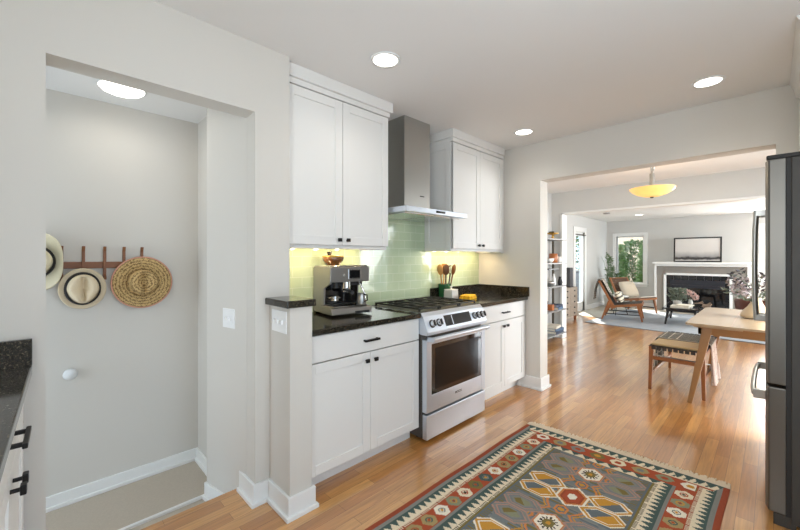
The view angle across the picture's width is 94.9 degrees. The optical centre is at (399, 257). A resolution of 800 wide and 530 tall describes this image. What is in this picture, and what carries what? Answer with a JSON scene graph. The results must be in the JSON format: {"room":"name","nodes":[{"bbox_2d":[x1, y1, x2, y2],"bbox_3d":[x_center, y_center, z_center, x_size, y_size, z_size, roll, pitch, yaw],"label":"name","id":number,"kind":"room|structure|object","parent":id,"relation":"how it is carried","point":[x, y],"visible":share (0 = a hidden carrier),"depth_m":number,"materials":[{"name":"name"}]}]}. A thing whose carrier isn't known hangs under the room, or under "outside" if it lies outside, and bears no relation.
{"room":"kitchen","nodes":[
{"label":"kitchen","id":0,"kind":"room"},
{"bbox_2d":[46,89,197,496],"bbox_3d":[-2.279,0.310,2.191,2.220,2.700,0.120,0,0,-45],"label":"wall","id":1,"kind":"structure","parent":0,"point":[118,177],"depth_m":2.48,"materials":[{"name":"paint"}]},
{"bbox_2d":[62,368,77,379],"bbox_3d":[-2.058,0.726,2.289,0.072,0.072,0.050,0,0,-45],"label":"door stop","id":2,"kind":"object","parent":1,"relation":"attached to","point":[69,374],"visible":1,"depth_m":2.27,"materials":[{"name":"white paint"}]},
{"bbox_2d":[60,246,143,279],"bbox_3d":[-2.018,0.036,2.332,0.690,0.216,0.045,0,0,-45],"label":"peg rail","id":3,"kind":"object","parent":1,"relation":"attached to","point":[66,265],"visible":0.28,"depth_m":2.39,"materials":[{"name":"brown wood"}]},
{"bbox_2d":[46,234,62,289],"bbox_3d":[-2.128,0.025,2.102,0.296,0.356,0.116,0,0,-45],"label":"straw hat","id":4,"kind":"object","parent":3,"relation":"hanging from","point":[54,252],"visible":0.31,"depth_m":2.20,"materials":[{"name":"wicker"}]},
{"bbox_2d":[58,268,106,308],"bbox_3d":[-1.961,0.195,2.274,0.232,0.256,0.106,0,0,-45],"label":"fedora","id":5,"kind":"object","parent":3,"relation":"hanging from","point":[81,288],"visible":1,"depth_m":2.26,"materials":[{"name":"wicker"}]},
{"bbox_2d":[110,257,171,307],"bbox_3d":[-1.743,0.170,2.498,0.354,0.354,0.091,0,0,-45],"label":"straw hat","id":6,"kind":"object","parent":3,"relation":"hanging from","point":[137,282],"visible":1,"depth_m":2.49,"materials":[{"name":"wicker"}]},
{"bbox_2d":[46,447,197,512],"bbox_3d":[-2.245,1.498,2.119,1.968,0.085,0.030,0,0,-45],"label":"baseboard","id":7,"kind":"structure","parent":1,"relation":"attached to","point":[65,498],"depth_m":2.46,"materials":[{"name":"white paint"}]},
{"bbox_2d":[46,461,206,529],"bbox_3d":[-1.978,1.600,1.870,2.200,0.120,1.060,0,0,-45],"label":"floor","id":8,"kind":"structure","parent":0,"point":[118,508],"depth_m":2.30,"materials":[{"name":"beige carpet"}]},
{"bbox_2d":[118,494,203,529],"bbox_3d":[-1.919,1.532,1.710,1.860,0.015,0.020,0,0,-45],"label":"strip","id":9,"kind":"object","parent":8,"relation":"on","point":[195,499],"visible":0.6,"depth_m":2.19,"materials":[{"name":"white paint"}]},
{"bbox_2d":[46,65,206,123],"bbox_3d":[-1.946,-1.184,1.852,2.220,0.312,1.130,0,0,-45],"label":"ceiling","id":10,"kind":"structure","parent":0,"point":[60,80],"depth_m":2.37,"materials":[{"name":"paint"}]},
{"bbox_2d":[96,79,145,97],"bbox_3d":[-1.674,-1.006,2.210,0.240,0.043,0.240,0,0,-45],"label":"ceiling light","id":11,"kind":"object","parent":10,"relation":"attached to","point":[115,89],"visible":0.78,"depth_m":2.18,"materials":[{"name":"white paint"}]},
{"bbox_2d":[0,0,289,529],"bbox_3d":[-1.357,0.239,1.561,1.852,2.842,0.130,0,0,-45],"label":"wall","id":12,"kind":"structure","parent":0,"point":[150,46],"depth_m":1.61,"materials":[{"name":"paint"}]},
{"bbox_2d":[252,479,267,508],"bbox_3d":[-0.768,1.303,2.028,0.112,0.114,0.030,0,0,-45],"label":"baseboard","id":13,"kind":"structure","parent":12,"relation":"attached to","point":[261,488],"depth_m":2.02,"materials":[{"name":"white paint"}]},
{"bbox_2d":[290,62,392,249],"bbox_3d":[-0.492,-0.620,2.634,0.879,1.122,0.369,0,0,-45],"label":"upper cabinet","id":14,"kind":"object","parent":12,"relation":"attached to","point":[339,131],"visible":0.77,"depth_m":2.47,"materials":[{"name":"white paint"}]},
{"bbox_2d":[198,116,206,457],"bbox_3d":[-1.160,0.310,2.527,0.152,2.700,0.970,0,0,-45],"label":"wall","id":15,"kind":"structure","parent":0,"point":[202,125],"depth_m":2.74,"materials":[{"name":"paint"}]},
{"bbox_2d":[195,448,206,475],"bbox_3d":[-1.359,1.498,2.600,0.030,0.085,0.555,0,0,-45],"label":"baseboard","id":16,"kind":"structure","parent":15,"relation":"attached to","point":[201,460],"depth_m":2.70,"materials":[{"name":"white paint"}]},
{"bbox_2d":[207,108,245,493],"bbox_3d":[-1.032,0.250,2.263,0.457,2.580,0.084,0,0,35],"label":"wall","id":17,"kind":"structure","parent":0,"point":[226,133],"depth_m":2.23,"materials":[{"name":"paint"}]},
{"bbox_2d":[141,489,235,529],"bbox_3d":[-1.238,1.375,1.871,0.833,0.031,0.025,0,0,-45],"label":"trim","id":18,"kind":"structure","parent":17,"relation":"attached to","point":[234,490],"depth_m":1.97,"materials":[{"name":"brown wood"}]},
{"bbox_2d":[202,481,223,500],"bbox_3d":[-1.100,1.490,2.244,0.377,0.100,0.030,0,0,35],"label":"baseboard","id":19,"kind":"structure","parent":17,"relation":"attached to","point":[210,492],"depth_m":2.31,"materials":[{"name":"white paint"}]},
{"bbox_2d":[223,308,234,328],"bbox_3d":[-1.032,0.365,2.201,0.125,0.115,0.018,0,0,35],"label":"light switch","id":20,"kind":"object","parent":17,"relation":"attached to","point":[228,314],"visible":1,"depth_m":2.20,"materials":[{"name":"white plastic"}]},
{"bbox_2d":[236,471,256,508],"bbox_3d":[-0.865,1.302,2.067,0.030,0.115,0.219,0,0,-45],"label":"baseboard","id":21,"kind":"object","parent":17,"relation":"attached to","point":[245,489],"visible":0.99,"depth_m":2.06,"materials":[{"name":"white paint"}]},
{"bbox_2d":[270,305,311,496],"bbox_3d":[-0.609,0.811,2.041,0.132,1.097,0.235,0,0,-45],"label":"wall","id":22,"kind":"structure","parent":0,"point":[291,352],"depth_m":1.97,"materials":[{"name":"paint"}]},
{"bbox_2d":[266,478,291,522],"bbox_3d":[-0.656,1.302,1.974,0.030,0.115,0.264,0,0,-45],"label":"baseboard","id":23,"kind":"structure","parent":22,"relation":"attached to","point":[277,498],"depth_m":1.96,"materials":[{"name":"white paint"}]},
{"bbox_2d":[272,309,286,333],"bbox_3d":[-0.659,0.345,1.984,0.018,0.118,0.165,0,0,-45],"label":"light switch","id":24,"kind":"object","parent":22,"relation":"attached to","point":[279,318],"visible":1,"depth_m":1.98,"materials":[{"name":"white plastic"}]},
{"bbox_2d":[265,296,315,308],"bbox_3d":[-0.606,0.244,2.026,0.172,0.038,0.260,0,0,-45],"label":"granite ledge","id":25,"kind":"object","parent":22,"relation":"on","point":[287,302],"visible":1,"depth_m":1.96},
{"bbox_2d":[287,485,318,523],"bbox_3d":[-0.517,1.303,1.945,0.188,0.114,0.030,0,0,-45],"label":"baseboard","id":26,"kind":"structure","parent":22,"relation":"attached to","point":[303,502],"depth_m":1.94,"materials":[{"name":"white paint"}]},
{"bbox_2d":[149,306,799,529],"bbox_3d":[3.773,1.420,4.164,12.580,0.120,6.450,0,0,-45],"label":"floor","id":27,"kind":"structure","parent":0,"point":[599,391],"depth_m":2.88,"materials":[{"name":"brown wood"}]},
{"bbox_2d":[0,407,31,529],"bbox_3d":[-1.012,0.901,0.575,0.566,0.917,1.720,0,0,-42],"label":"base cabinet","id":28,"kind":"object","parent":27,"relation":"on","point":[13,484],"visible":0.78,"depth_m":1.08,"materials":[{"name":"white paint"}]},
{"bbox_2d":[0,338,31,481],"bbox_3d":[-1.018,0.374,0.562,0.560,0.135,1.750,0,0,-42],"label":"countertop","id":29,"kind":"structure","parent":28,"relation":"on","point":[15,355],"depth_m":1.18,"materials":[{"name":"stone"}]},
{"bbox_2d":[312,318,418,485],"bbox_3d":[-0.385,0.901,2.573,0.931,0.918,0.610,0,0,-45],"label":"base cabinet","id":30,"kind":"object","parent":27,"relation":"on","point":[365,381],"visible":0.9,"depth_m":2.34,"materials":[{"name":"white paint"}]},
{"bbox_2d":[312,306,420,335],"bbox_3d":[-0.388,0.425,2.575,0.929,0.034,0.607,0,0,-45],"label":"countertop","id":31,"kind":"structure","parent":30,"relation":"on","point":[322,324],"depth_m":2.44,"materials":[{"name":"stone"}]},
{"bbox_2d":[313,252,371,315],"bbox_3d":[-0.425,0.181,2.696,0.324,0.452,0.378,0,0,-38],"label":"coffee machine","id":32,"kind":"object","parent":31,"relation":"on","point":[335,285],"visible":1,"depth_m":2.63,"materials":[{"name":"metal"}]},
{"bbox_2d":[320,302,371,315],"bbox_3d":[-0.388,0.367,2.648,0.324,0.058,0.190,0,0,-38],"label":"drip tray","id":33,"kind":"object","parent":32,"relation":"on","point":[329,308],"depth_m":2.59,"materials":[{"name":"metal"}]},
{"bbox_2d":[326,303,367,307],"bbox_3d":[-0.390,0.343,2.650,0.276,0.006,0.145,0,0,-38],"label":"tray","id":34,"kind":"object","parent":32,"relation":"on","point":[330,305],"depth_m":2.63,"materials":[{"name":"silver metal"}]},
{"bbox_2d":[357,292,367,303],"bbox_3d":[-0.280,0.298,2.690,0.071,0.082,0.094,0,0,-19],"label":"milk jug","id":35,"kind":"object","parent":32,"relation":"on","point":[360,295],"visible":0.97,"depth_m":2.67,"materials":[{"name":"metal"}]},
{"bbox_2d":[355,310,369,313],"bbox_3d":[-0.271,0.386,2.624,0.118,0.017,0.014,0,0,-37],"label":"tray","id":36,"kind":"object","parent":32,"relation":"on","point":[356,311],"depth_m":2.61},
{"bbox_2d":[372,296,489,440],"bbox_3d":[0.270,0.870,3.136,0.783,0.980,0.686,0,0,-45],"label":"range","id":37,"kind":"object","parent":27,"relation":"on","point":[451,339],"visible":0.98,"depth_m":2.89,"materials":[{"name":"metal"}]},
{"bbox_2d":[372,302,478,312],"bbox_3d":[0.230,0.409,3.177,0.763,0.006,0.560,0,0,-44],"label":"cooktop","id":38,"kind":"object","parent":37,"relation":"in","point":[464,305],"depth_m":2.98,"materials":[{"name":"metal"}]},
{"bbox_2d":[481,300,524,399],"bbox_3d":[0.822,0.901,3.759,0.873,0.918,0.610,0,0,-45],"label":"base cabinet","id":39,"kind":"object","parent":27,"relation":"on","point":[505,337],"visible":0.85,"depth_m":3.56,"materials":[{"name":"white paint"}]},
{"bbox_2d":[430,284,528,306],"bbox_3d":[0.827,0.375,3.758,0.871,0.134,0.622,0,0,-45],"label":"countertop","id":40,"kind":"structure","parent":39,"relation":"on","point":[486,294],"depth_m":3.93,"materials":[{"name":"stone"}]},
{"bbox_2d":[438,283,450,296],"bbox_3d":[0.450,0.337,3.708,0.138,0.142,0.138,0,0,-45],"label":"utensil crock","id":41,"kind":"object","parent":40,"relation":"on","point":[441,287],"visible":0.55,"depth_m":3.65,"materials":[{"name":"green ceramic"}]},
{"bbox_2d":[437,264,442,283],"bbox_3d":[0.408,0.227,3.656,0.066,0.323,0.063,0,0,-15],"label":"wooden spoon","id":42,"kind":"object","parent":41,"relation":"in","point":[439,267],"visible":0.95,"depth_m":3.65,"materials":[{"name":"brown wood"}]},
{"bbox_2d":[437,264,442,274],"bbox_3d":[0.402,0.121,3.654,0.034,0.111,0.074,0,0,-44],"label":"bowl","id":43,"kind":"object","parent":42,"relation":"on","point":[439,268],"depth_m":3.64,"materials":[{"name":"brown wood"}]},
{"bbox_2d":[443,264,449,283],"bbox_3d":[0.456,0.227,3.638,0.062,0.324,0.062,0,0,-45],"label":"wooden spoon","id":44,"kind":"object","parent":41,"relation":"in","point":[446,269],"visible":0.94,"depth_m":3.63,"materials":[{"name":"brown wood"}]},
{"bbox_2d":[443,264,449,274],"bbox_3d":[0.456,0.120,3.635,0.074,0.111,0.031,0,0,1],"label":"bowl","id":45,"kind":"object","parent":44,"relation":"on","point":[446,269],"depth_m":3.62,"materials":[{"name":"brown wood"}]},
{"bbox_2d":[450,264,455,284],"bbox_3d":[0.531,0.229,3.717,0.080,0.320,0.071,0,0,-45],"label":"slotted spoon","id":46,"kind":"object","parent":41,"relation":"in","point":[453,269],"visible":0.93,"depth_m":3.72,"materials":[{"name":"brown wood"}]},
{"bbox_2d":[451,264,455,274],"bbox_3d":[0.544,0.124,3.730,0.036,0.110,0.074,0,0,-23],"label":"bowl","id":47,"kind":"object","parent":46,"relation":"on","point":[453,269],"depth_m":3.71,"materials":[{"name":"brown wood"}]},
{"bbox_2d":[444,286,457,298],"bbox_3d":[0.505,0.344,3.630,0.104,0.128,0.107,0,0,-45],"label":"box","id":48,"kind":"object","parent":40,"relation":"on","point":[448,293],"visible":0.9,"depth_m":3.60,"materials":[{"name":"grey ceramic"}]},
{"bbox_2d":[459,294,476,299],"bbox_3d":[0.675,0.390,3.636,0.138,0.036,0.220,0,0,25],"label":"folded cloth","id":49,"kind":"object","parent":40,"relation":"on","point":[465,296],"visible":0.95,"depth_m":3.56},
{"bbox_2d":[365,422,730,529],"bbox_3d":[0.655,1.353,1.772,2.521,0.018,1.259,0,0,-45],"label":"rug","id":50,"kind":"object","parent":27,"relation":"on","point":[538,476],"visible":1,"depth_m":2.12,"materials":[{"name":"fabric"}]},
{"bbox_2d":[547,231,565,339],"bbox_3d":[2.333,0.460,5.851,0.930,1.800,0.267,0,0,-45],"label":"shelving unit","id":51,"kind":"object","parent":27,"relation":"on","point":[549,336],"visible":0.37,"depth_m":5.97,"materials":[{"name":"grey paint"}]},
{"bbox_2d":[547,304,553,310],"bbox_3d":[2.399,0.795,5.848,0.080,0.090,0.080,0,0,-45],"label":"box","id":52,"kind":"object","parent":51,"relation":"on","point":[550,307],"visible":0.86,"depth_m":5.82,"materials":[{"name":"orange ceramic"}]},
{"bbox_2d":[547,281,554,285],"bbox_3d":[2.378,0.417,5.856,0.180,0.075,0.180,0,0,-45],"label":"steel bowl","id":53,"kind":"object","parent":51,"relation":"on","point":[549,283],"visible":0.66,"depth_m":5.79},
{"bbox_2d":[549,253,557,262],"bbox_3d":[2.502,0.010,5.992,0.136,0.150,0.136,0,0,-45],"label":"jar","id":54,"kind":"object","parent":51,"relation":"on","point":[552,255],"visible":0.79,"depth_m":5.93,"materials":[{"name":"ceramic"}]},
{"bbox_2d":[547,330,563,334],"bbox_3d":[2.496,1.202,6.006,0.240,0.045,0.340,0,0,43],"label":"book","id":55,"kind":"object","parent":51,"relation":"on","point":[560,331],"visible":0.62,"depth_m":5.88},
{"bbox_2d":[547,327,563,331],"bbox_3d":[2.499,1.160,6.003,0.300,0.040,0.230,0,0,-41],"label":"book","id":56,"kind":"object","parent":55,"relation":"on","point":[560,328],"visible":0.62,"depth_m":5.89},
{"bbox_2d":[547,323,560,328],"bbox_3d":[2.485,1.120,5.989,0.200,0.040,0.260,0,0,39],"label":"book","id":57,"kind":"object","parent":56,"relation":"on","point":[549,325],"visible":0.84,"depth_m":5.93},
{"bbox_2d":[566,286,577,319],"bbox_3d":[3.475,1.000,7.893,0.818,0.720,0.416,0,0,-45],"label":"dresser","id":58,"kind":"object","parent":27,"relation":"on","point":[571,292],"visible":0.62,"depth_m":7.83,"materials":[{"name":"grey wood"}]},
{"bbox_2d":[566,267,572,286],"bbox_3d":[3.644,0.429,7.991,0.180,0.418,0.190,0,0,-45],"label":"speaker","id":59,"kind":"object","parent":58,"relation":"on","point":[569,271],"visible":0.52,"depth_m":7.91},
{"bbox_2d":[586,309,764,343],"bbox_3d":[6.141,1.350,7.323,2.974,0.012,3.697,0,0,-45],"label":"area rug","id":60,"kind":"object","parent":27,"relation":"on","point":[653,321],"visible":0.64,"depth_m":7.59,"materials":[{"name":"fabric"}]},
{"bbox_2d":[598,280,643,321],"bbox_3d":[4.864,0.924,8.070,0.821,0.841,0.640,0,0,35],"label":"lounge chair","id":61,"kind":"object","parent":60,"relation":"on","point":[611,303],"visible":0.94,"depth_m":7.95,"materials":[{"name":"brown wood"}]},
{"bbox_2d":[593,278,612,298],"bbox_3d":[4.557,0.698,8.227,0.356,0.473,0.420,0,0,35],"label":"throw blanket","id":62,"kind":"object","parent":61,"relation":"on","point":[602,279],"visible":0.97,"depth_m":8.20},
{"bbox_2d":[614,291,623,301],"bbox_3d":[4.837,0.866,8.089,0.175,0.225,0.500,0,0,34],"label":"lumbar pillow","id":63,"kind":"object","parent":61,"relation":"on","point":[618,294],"visible":1,"depth_m":7.92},
{"bbox_2d":[609,277,656,313],"bbox_3d":[5.748,0.924,9.076,0.640,0.841,0.821,0,0,-21],"label":"lounge chair","id":64,"kind":"object","parent":60,"relation":"on","point":[615,285],"visible":0.59,"depth_m":9.17,"materials":[{"name":"brown wood"}]},
{"bbox_2d":[619,281,638,296],"bbox_3d":[5.715,0.791,9.163,0.500,0.378,0.260,0,0,-21],"label":"cushion","id":65,"kind":"object","parent":64,"relation":"on","point":[628,288],"visible":0.98,"depth_m":9.08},
{"bbox_2d":[662,302,702,323],"bbox_3d":[5.858,1.171,7.593,0.580,0.349,1.200,0,0,41],"label":"coffee table","id":66,"kind":"object","parent":60,"relation":"on","point":[696,308],"visible":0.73,"depth_m":7.31,"materials":[{"name":"black glass"}]},
{"bbox_2d":[667,287,686,303],"bbox_3d":[5.826,0.809,7.716,0.364,0.372,0.359,0,0,-45],"label":"potted plant","id":67,"kind":"object","parent":66,"relation":"on","point":[671,290],"visible":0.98,"depth_m":7.68,"materials":[{"name":"green plant"}]},
{"bbox_2d":[670,304,689,308],"bbox_3d":[5.644,0.982,7.382,0.300,0.028,0.360,0,0,44],"label":"book","id":68,"kind":"object","parent":66,"relation":"on","point":[672,305],"visible":0.64,"depth_m":7.27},
{"bbox_2d":[675,304,693,306],"bbox_3d":[5.689,0.955,7.342,0.300,0.024,0.240,0,0,-35],"label":"book","id":69,"kind":"object","parent":68,"relation":"on","point":[682,305],"visible":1,"depth_m":7.28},
{"bbox_2d":[682,289,698,303],"bbox_3d":[6.177,0.827,7.805,0.158,0.338,0.314,0,0,-45],"label":"flower bouquet","id":70,"kind":"object","parent":66,"relation":"on","point":[690,294],"visible":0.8,"depth_m":7.77,"materials":[{"name":"pink plant"}]},
{"bbox_2d":[734,297,764,309],"bbox_3d":[6.478,1.048,6.676,0.638,0.594,0.597,0,0,-45],"label":"tub chair","id":71,"kind":"object","parent":60,"relation":"on","point":[740,304],"visible":0.14,"depth_m":6.67,"materials":[{"name":"brown leather"}]},
{"bbox_2d":[648,331,716,400],"bbox_3d":[3.111,1.135,4.010,1.069,0.452,0.462,0,0,-45],"label":"bench","id":72,"kind":"object","parent":27,"relation":"on","point":[704,375],"visible":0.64,"depth_m":3.74,"materials":[{"name":"brown wood"}]},
{"bbox_2d":[651,338,698,350],"bbox_3d":[2.874,0.896,3.774,0.330,0.024,0.425,0,0,-45],"label":"seat cushion","id":73,"kind":"object","parent":72,"relation":"on","point":[677,344],"visible":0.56,"depth_m":3.74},
{"bbox_2d":[653,332,720,385],"bbox_3d":[3.155,1.094,4.048,0.425,0.433,0.558,0,0,-45],"label":"throw blanket","id":74,"kind":"object","parent":72,"relation":"on","point":[715,369],"visible":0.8,"depth_m":3.97,"materials":[{"name":"fabric"}]},
{"bbox_2d":[652,262,750,310],"bbox_3d":[7.373,0.738,9.040,0.510,1.245,1.840,0,0,-45],"label":"fireplace","id":75,"kind":"object","parent":27,"relation":"on","point":[667,275],"visible":0.73,"depth_m":8.93,"materials":[{"name":"white paint"}]},
{"bbox_2d":[673,237,721,261],"bbox_3d":[7.257,-0.190,8.968,0.083,0.610,0.920,0,0,-45],"label":"framed picture","id":76,"kind":"object","parent":75,"relation":"on","point":[691,249],"visible":0.98,"depth_m":8.95},
{"bbox_2d":[685,307,764,403],"bbox_3d":[3.760,0.986,3.439,1.536,0.754,1.535,0,0,-45],"label":"dining table","id":77,"kind":"object","parent":27,"relation":"on","point":[717,322],"visible":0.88,"depth_m":3.40,"materials":[{"name":"brown wood"}]},
{"bbox_2d":[740,298,764,318],"bbox_3d":[3.568,0.504,3.674,0.244,0.210,0.244,0,0,-45],"label":"vase","id":78,"kind":"object","parent":77,"relation":"on","point":[747,312],"visible":0.51,"depth_m":3.64,"materials":[{"name":"beige ceramic"}]},
{"bbox_2d":[721,267,764,301],"bbox_3d":[3.548,0.319,3.673,0.269,0.444,0.525,0,0,-45],"label":"flower bouquet","id":79,"kind":"object","parent":78,"relation":"in","point":[734,286],"visible":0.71,"depth_m":3.73,"materials":[{"name":"pink plant"}]},
{"bbox_2d":[750,151,799,529],"bbox_3d":[2.460,0.418,1.923,0.875,1.884,0.894,0,0,-45],"label":"refrigerator","id":80,"kind":"object","parent":27,"relation":"on","point":[781,394],"visible":1,"depth_m":1.85,"materials":[{"name":"metal"}]},
{"bbox_2d":[153,0,799,149],"bbox_3d":[0.530,-1.257,1.629,4.640,0.150,3.520,0,0,-45],"label":"ceiling","id":81,"kind":"structure","parent":0,"point":[486,70],"depth_m":2.12,"materials":[{"name":"paint"}]},
{"bbox_2d":[370,51,400,67],"bbox_3d":[-0.087,-1.179,2.193,0.184,0.006,0.184,0,0,-45],"label":"recessed light","id":82,"kind":"object","parent":81,"relation":"in","point":[383,59],"visible":1,"depth_m":2.18,"materials":[{"name":"white paint"}]},
{"bbox_2d":[514,128,533,135],"bbox_3d":[1.165,-1.179,3.451,0.184,0.006,0.184,0,0,-45],"label":"recessed light","id":83,"kind":"object","parent":81,"relation":"in","point":[520,132],"visible":1,"depth_m":3.45,"materials":[{"name":"white paint"}]},
{"bbox_2d":[691,75,725,88],"bbox_3d":[2.070,-1.179,2.466,0.184,0.006,0.184,0,0,-45],"label":"recessed light","id":84,"kind":"object","parent":81,"relation":"in","point":[709,81],"visible":1,"depth_m":2.46,"materials":[{"name":"white paint"}]},
{"bbox_2d":[547,192,551,322],"bbox_3d":[1.692,0.130,5.504,2.470,2.460,0.120,0,0,-45],"label":"wall","id":85,"kind":"structure","parent":0,"point":[549,195],"depth_m":6.27,"materials":[{"name":"paint"}]},
{"bbox_2d":[566,215,606,304],"bbox_3d":[4.080,0.160,8.896,5.410,2.400,0.130,0,0,-45],"label":"wall","id":86,"kind":"structure","parent":0,"point":[596,229],"depth_m":9.84,"materials":[{"name":"paint"}]},
{"bbox_2d":[573,226,586,310],"bbox_3d":[4.527,0.300,9.247,0.860,2.120,0.095,0,0,-45],"label":"door","id":87,"kind":"structure","parent":86,"relation":"in","point":[577,231],"depth_m":9.43,"materials":[{"name":"white paint"}]},
{"bbox_2d":[587,301,603,309],"bbox_3d":[5.459,1.300,10.139,1.700,0.120,0.030,0,0,-45],"label":"baseboard","id":88,"kind":"structure","parent":86,"relation":"attached to","point":[590,306],"depth_m":10.02,"materials":[{"name":"white paint"}]},
{"bbox_2d":[577,305,693,316],"bbox_3d":[6.025,1.358,8.528,2.450,0.004,3.120,0,0,-45],"label":"rug","id":89,"kind":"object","parent":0,"point":[597,311],"depth_m":9.22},
{"bbox_2d":[603,252,627,306],"bbox_3d":[5.743,0.596,9.965,0.587,1.518,0.655,0,0,-30],"label":"potted plant","id":90,"kind":"object","parent":89,"relation":"on","point":[609,274],"visible":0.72,"depth_m":10.00,"materials":[{"name":"green plant"}]},
{"bbox_2d":[479,85,798,377],"bbox_3d":[2.121,0.089,3.185,0.170,2.542,3.510,0,0,-45],"label":"wall","id":91,"kind":"structure","parent":0,"point":[764,120],"depth_m":3.36,"materials":[{"name":"paint"}]},
{"bbox_2d":[517,375,541,391],"bbox_3d":[1.350,1.298,3.826,0.030,0.125,0.274,0,0,-45],"label":"baseboard","id":92,"kind":"structure","parent":91,"relation":"attached to","point":[531,382],"depth_m":3.81,"materials":[{"name":"white paint"}]},
{"bbox_2d":[541,374,550,390],"bbox_3d":[1.508,1.298,3.809,0.229,0.124,0.030,0,0,-45],"label":"baseboard","id":93,"kind":"object","parent":91,"relation":"attached to","point":[545,384],"visible":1,"depth_m":3.81,"materials":[{"name":"white paint"}]},
{"bbox_2d":[552,167,764,323],"bbox_3d":[4.316,0.130,4.697,0.140,2.460,6.450,0,0,-45],"label":"wall","id":94,"kind":"structure","parent":0,"point":[748,182],"depth_m":5.20,"materials":[{"name":"paint"}]},
{"bbox_2d":[560,195,764,337],"bbox_3d":[3.974,0.302,5.044,0.170,2.115,3.425,0,0,-45],"label":"door frame","id":95,"kind":"structure","parent":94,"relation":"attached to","point":[562,215],"depth_m":6.05,"materials":[{"name":"white paint"}]},
{"bbox_2d":[547,149,775,193],"bbox_3d":[3.291,-1.220,3.970,2.580,0.240,4.550,0,0,-45],"label":"ceiling","id":96,"kind":"structure","parent":0,"point":[752,160],"depth_m":4.75,"materials":[{"name":"paint"}]},
{"bbox_2d":[629,167,675,197],"bbox_3d":[2.854,-0.885,4.158,0.444,0.430,0.444,0,0,-45],"label":"pendant lamp","id":97,"kind":"object","parent":96,"relation":"hanging from","point":[651,190],"visible":0.85,"depth_m":4.06,"materials":[{"name":"glass"}]},
{"bbox_2d":[576,199,764,221],"bbox_3d":[6.341,-1.190,6.687,5.580,0.300,6.450,0,0,-45],"label":"ceiling","id":98,"kind":"structure","parent":0,"point":[739,207],"depth_m":8.30,"materials":[{"name":"paint"}]},
{"bbox_2d":[607,213,764,302],"bbox_3d":[8.271,0.160,8.583,0.130,2.400,6.450,0,0,-45],"label":"wall","id":99,"kind":"structure","parent":0,"point":[735,230],"depth_m":9.47,"materials":[{"name":"paint"}]},
{"bbox_2d":[613,232,648,286],"bbox_3d":[6.483,0.060,10.345,0.150,1.500,0.910,0,0,-45],"label":"window","id":100,"kind":"structure","parent":99,"relation":"in","point":[644,235],"depth_m":10.14,"materials":[{"name":"white paint"}]},
{"bbox_2d":[623,301,653,307],"bbox_3d":[6.496,1.300,10.274,0.030,0.120,1.290,0,0,-45],"label":"baseboard","id":101,"kind":"structure","parent":99,"relation":"attached to","point":[644,304],"depth_m":10.00,"materials":[{"name":"white paint"}]},
{"bbox_2d":[759,223,764,287],"bbox_3d":[8.680,-0.040,8.109,0.150,1.480,1.140,0,0,-45],"label":"window","id":102,"kind":"structure","parent":99,"relation":"in","point":[761,226],"depth_m":8.43,"materials":[{"name":"glass"}]},
{"bbox_3d":[-0.034,0.089,3.444,2.740,2.542,0.120,0,0,-45],"label":"wall","id":103,"kind":"structure","parent":0,"visible":0},
{"bbox_2d":[290,219,478,311],"bbox_3d":[-0.005,-0.005,3.383,2.585,0.830,0.008,0,0,-45],"label":"backsplash","id":104,"kind":"structure","parent":103,"relation":"attached to","point":[404,270],"depth_m":3.35,"materials":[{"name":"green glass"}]},
{"bbox_2d":[388,115,466,221],"bbox_3d":[0.141,-0.759,3.159,0.766,0.843,0.514,0,0,-45],"label":"range hood","id":105,"kind":"object","parent":103,"relation":"attached to","point":[408,137],"visible":0.84,"depth_m":3.12,"materials":[{"name":"metal"}]},
{"bbox_2d":[424,128,504,252],"bbox_3d":[0.700,-0.616,3.814,0.975,1.132,0.381,0,0,-45],"label":"upper cabinet","id":106,"kind":"object","parent":103,"relation":"attached to","point":[466,170],"depth_m":3.56,"materials":[{"name":"white paint"}]},
{"bbox_3d":[1.658,0.089,0.353,4.460,2.542,0.120,0,0,-45],"label":"wall","id":107,"kind":"structure","parent":0,"visible":0},
{"bbox_2d":[790,15,799,150],"bbox_3d":[2.571,-0.890,1.877,1.018,0.581,0.770,0,0,-45],"label":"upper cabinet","id":108,"kind":"object","parent":107,"relation":"attached to","point":[795,68],"visible":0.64,"depth_m":2.18,"materials":[{"name":"white paint"}]},
{"label":"outside","id":109,"kind":"structure","parent":0,"visible":0},
{"bbox_3d":[7.170,1.545,11.252,22.000,0.130,22.000,0,0,-45],"label":"ground","id":110,"kind":"structure","parent":109,"visible":0},
{"bbox_2d":[576,236,578,269],"bbox_3d":[6.820,0.050,13.938,2.089,2.884,1.677,0,0,-45],"label":"shrub","id":111,"kind":"object","parent":110,"relation":"on","point":[577,240],"visible":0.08,"depth_m":13.76,"materials":[{"name":"green plant"}]},
{"bbox_2d":[576,270,578,301],"bbox_3d":[5.479,0.945,12.044,0.100,1.070,1.700,0,0,-45],"label":"fence","id":112,"kind":"object","parent":110,"relation":"on","point":[577,274],"visible":0.02,"depth_m":11.76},
{"bbox_2d":[618,244,629,280],"bbox_3d":[6.893,0.515,11.822,0.933,1.952,0.940,0,0,-45],"label":"shrub","id":113,"kind":"object","parent":110,"relation":"on","point":[621,259],"visible":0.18,"depth_m":11.61,"materials":[{"name":"green plant"}]},
{"bbox_2d":[618,237,642,281],"bbox_3d":[13.213,-1.775,15.017,4.900,6.530,8.900,0,0,-45],"label":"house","id":114,"kind":"structure","parent":110,"relation":"on","point":[620,240],"depth_m":15.67,"materials":[{"name":"paint"}]},
{"bbox_2d":[620,239,642,281],"bbox_3d":[7.951,0.427,12.300,0.959,2.130,1.329,0,0,-45],"label":"shrub","id":115,"kind":"object","parent":110,"relation":"on","point":[628,245],"visible":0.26,"depth_m":12.30,"materials":[{"name":"green plant"}]},
{"bbox_2d":[633,244,642,281],"bbox_3d":[7.574,0.528,11.137,0.932,1.926,0.912,0,0,-45],"label":"shrub","id":116,"kind":"object","parent":110,"relation":"on","point":[639,278],"visible":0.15,"depth_m":11.18,"materials":[{"name":"green plant"}]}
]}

